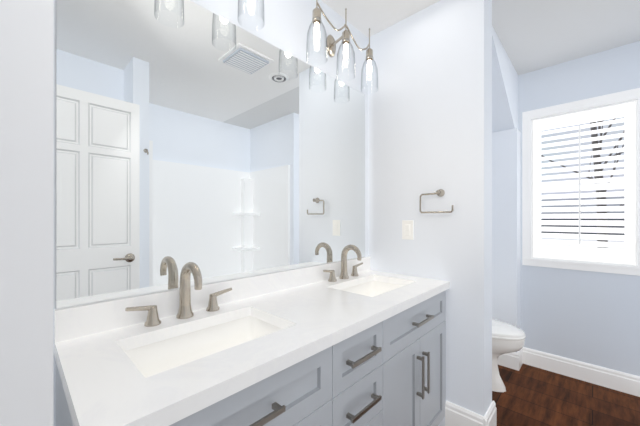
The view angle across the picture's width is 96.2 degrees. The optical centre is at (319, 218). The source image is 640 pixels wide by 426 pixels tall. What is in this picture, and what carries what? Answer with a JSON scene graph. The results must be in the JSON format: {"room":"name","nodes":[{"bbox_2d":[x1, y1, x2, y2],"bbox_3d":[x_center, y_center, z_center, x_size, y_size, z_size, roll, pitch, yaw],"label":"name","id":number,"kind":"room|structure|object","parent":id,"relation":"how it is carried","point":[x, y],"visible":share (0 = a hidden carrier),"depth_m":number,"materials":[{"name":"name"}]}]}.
{"room":"bathroom","nodes":[
{"label":"bathroom","id":0,"kind":"room"},
{"bbox_2d":[0,0,52,425],"bbox_3d":[-0.807,0.000,0.348,0.550,2.440,0.675,0,0,44],"label":"wall","id":1,"kind":"structure","parent":0,"point":[26,212],"depth_m":0.39,"materials":[{"name":"white paint"}]},
{"bbox_2d":[53,0,59,425],"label":"wall","id":2,"kind":"structure","parent":0,"point":[54,1],"depth_m":0.81,"materials":[{"name":"white paint"}]},
{"bbox_2d":[190,0,367,256],"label":"wall","id":3,"kind":"structure","parent":0,"point":[285,27],"depth_m":1.52,"materials":[{"name":"white paint"}]},
{"bbox_2d":[56,0,364,308],"bbox_3d":[-0.223,-0.281,1.357,0.006,1.072,1.511,0,0,44],"label":"mirror","id":4,"kind":"object","parent":3,"relation":"attached to","point":[214,147],"visible":1,"depth_m":1.07,"materials":[{"name":"silver mirror"}]},
{"bbox_2d":[238,0,263,30],"bbox_3d":[-0.455,-0.970,0.997,0.166,0.380,0.564,0,0,44],"label":"sconce","id":5,"kind":"object","parent":3,"relation":"attached to","point":[252,11],"visible":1,"depth_m":1.17,"materials":[{"name":"clear glass"}]},
{"bbox_2d":[306,0,377,93],"bbox_3d":[0.120,-0.970,1.603,0.166,0.380,0.564,0,0,44],"label":"sconce","id":6,"kind":"object","parent":3,"relation":"attached to","point":[330,43],"visible":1,"depth_m":1.57,"materials":[{"name":"clear glass"}]},
{"bbox_2d":[368,0,491,425],"bbox_3d":[0.633,0.000,1.756,0.701,2.440,0.160,0,0,44],"label":"wall","id":7,"kind":"structure","parent":0,"point":[430,115],"depth_m":1.59,"materials":[{"name":"white paint"}]},
{"bbox_2d":[402,220,412,239],"bbox_3d":[0.529,0.070,1.736,0.072,0.116,0.010,0,0,44],"label":"switch plate","id":8,"kind":"object","parent":7,"relation":"attached to","point":[407,229],"visible":1,"depth_m":1.73,"materials":[{"name":"white plastic"}]},
{"bbox_2d":[419,189,453,212],"bbox_3d":[0.651,-0.096,1.597,0.188,0.134,0.043,0,0,44],"label":"towel ring","id":9,"kind":"object","parent":7,"relation":"attached to","point":[440,192],"visible":1,"depth_m":1.59,"materials":[{"name":"silver metal"}]},
{"bbox_2d":[445,401,496,425],"bbox_3d":[0.701,1.113,1.793,0.689,0.215,0.047,0,0,44],"label":"baseboard","id":10,"kind":"structure","parent":7,"relation":"attached to","point":[457,415],"depth_m":1.52,"materials":[{"name":"white wood"}]},
{"bbox_2d":[322,0,639,74],"bbox_3d":[0.880,-1.250,0.833,2.610,0.060,3.820,0,0,44],"label":"ceiling","id":11,"kind":"structure","parent":0,"point":[533,35],"depth_m":1.80,"materials":[{"name":"white paint"}]},
{"bbox_2d":[492,26,517,131],"bbox_3d":[1.125,-0.935,2.318,0.640,0.570,0.971,0,0,44],"label":"sloped soffit","id":12,"kind":"structure","parent":0,"point":[504,95],"depth_m":2.19,"materials":[{"name":"white paint"}]},
{"bbox_2d":[492,128,520,352],"bbox_3d":[1.409,0.245,2.604,0.658,1.950,0.165,0,0,44],"label":"wall","id":13,"kind":"structure","parent":0,"point":[506,226],"depth_m":2.38,"materials":[{"name":"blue paint"}]},
{"bbox_2d":[497,351,520,370],"bbox_3d":[1.364,1.153,2.523,0.644,0.135,0.016,0,0,44],"label":"baseboard","id":14,"kind":"structure","parent":13,"relation":"attached to","point":[512,360],"depth_m":2.34,"materials":[{"name":"white wood"}]},
{"bbox_2d":[492,364,639,425],"bbox_3d":[0.880,1.250,0.833,2.610,0.060,3.820,0,0,44],"label":"floor","id":15,"kind":"structure","parent":0,"point":[533,396],"depth_m":1.90,"materials":[{"name":"brown wood"}]},
{"bbox_2d":[54,256,449,425],"bbox_3d":[-0.015,0.738,1.184,0.544,0.964,1.556,0,0,44],"label":"bathroom vanity","id":16,"kind":"object","parent":15,"relation":"on","point":[309,346],"visible":1,"depth_m":0.92,"materials":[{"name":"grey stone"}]},
{"bbox_2d":[125,262,231,326],"bbox_3d":[-0.441,0.246,0.977,0.148,0.197,0.356,0,0,44],"label":"faucet","id":17,"kind":"object","parent":16,"relation":"on","point":[185,308],"visible":0.98,"depth_m":0.99,"materials":[{"name":"silver metal"}]},
{"bbox_2d":[323,245,362,281],"bbox_3d":[0.172,0.246,1.622,0.148,0.197,0.356,0,0,44],"label":"faucet","id":18,"kind":"object","parent":16,"relation":"on","point":[344,273],"visible":1,"depth_m":1.63,"materials":[{"name":"silver metal"}]},
{"bbox_2d":[492,319,525,391],"bbox_3d":[1.120,0.828,2.205,0.756,0.785,0.420,0,0,44],"label":"toilet","id":19,"kind":"object","parent":15,"relation":"on","point":[508,338],"visible":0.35,"depth_m":1.96,"materials":[{"name":"white ceramic"}]},
{"bbox_2d":[518,41,639,375],"bbox_3d":[1.786,0.000,2.456,1.410,2.440,0.140,0,0,44],"label":"wall","id":20,"kind":"structure","parent":0,"point":[591,317],"depth_m":2.17,"materials":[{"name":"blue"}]},
{"bbox_2d":[519,347,639,396],"bbox_3d":[1.963,1.153,2.164,0.752,0.135,0.041,0,0,44],"label":"baseboard","id":21,"kind":"structure","parent":20,"relation":"attached to","point":[627,383],"depth_m":2.15,"materials":[{"name":"white wood"}]},
{"bbox_2d":[522,88,639,275],"bbox_3d":[2.013,-0.250,2.223,0.716,1.284,0.164,0,0,44],"label":"window shutter","id":22,"kind":"object","parent":20,"relation":"attached to","point":[570,254],"visible":1,"depth_m":2.17,"materials":[{"name":"white wood"}]},
{"label":"outside","id":23,"kind":"structure","parent":0,"visible":0},
{"bbox_2d":[541,117,624,248],"bbox_3d":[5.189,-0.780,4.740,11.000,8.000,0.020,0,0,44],"label":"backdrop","id":24,"kind":"structure","parent":23,"point":[583,150],"depth_m":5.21,"materials":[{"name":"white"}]},
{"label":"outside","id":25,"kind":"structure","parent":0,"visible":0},
{"bbox_2d":[541,118,624,247],"bbox_3d":[3.572,-0.019,3.800,2.400,4.479,0.363,0,0,44],"label":"tree","id":26,"kind":"object","parent":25,"point":[598,163],"visible":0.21,"depth_m":3.71,"materials":[{"name":"grey plant"}]}
]}

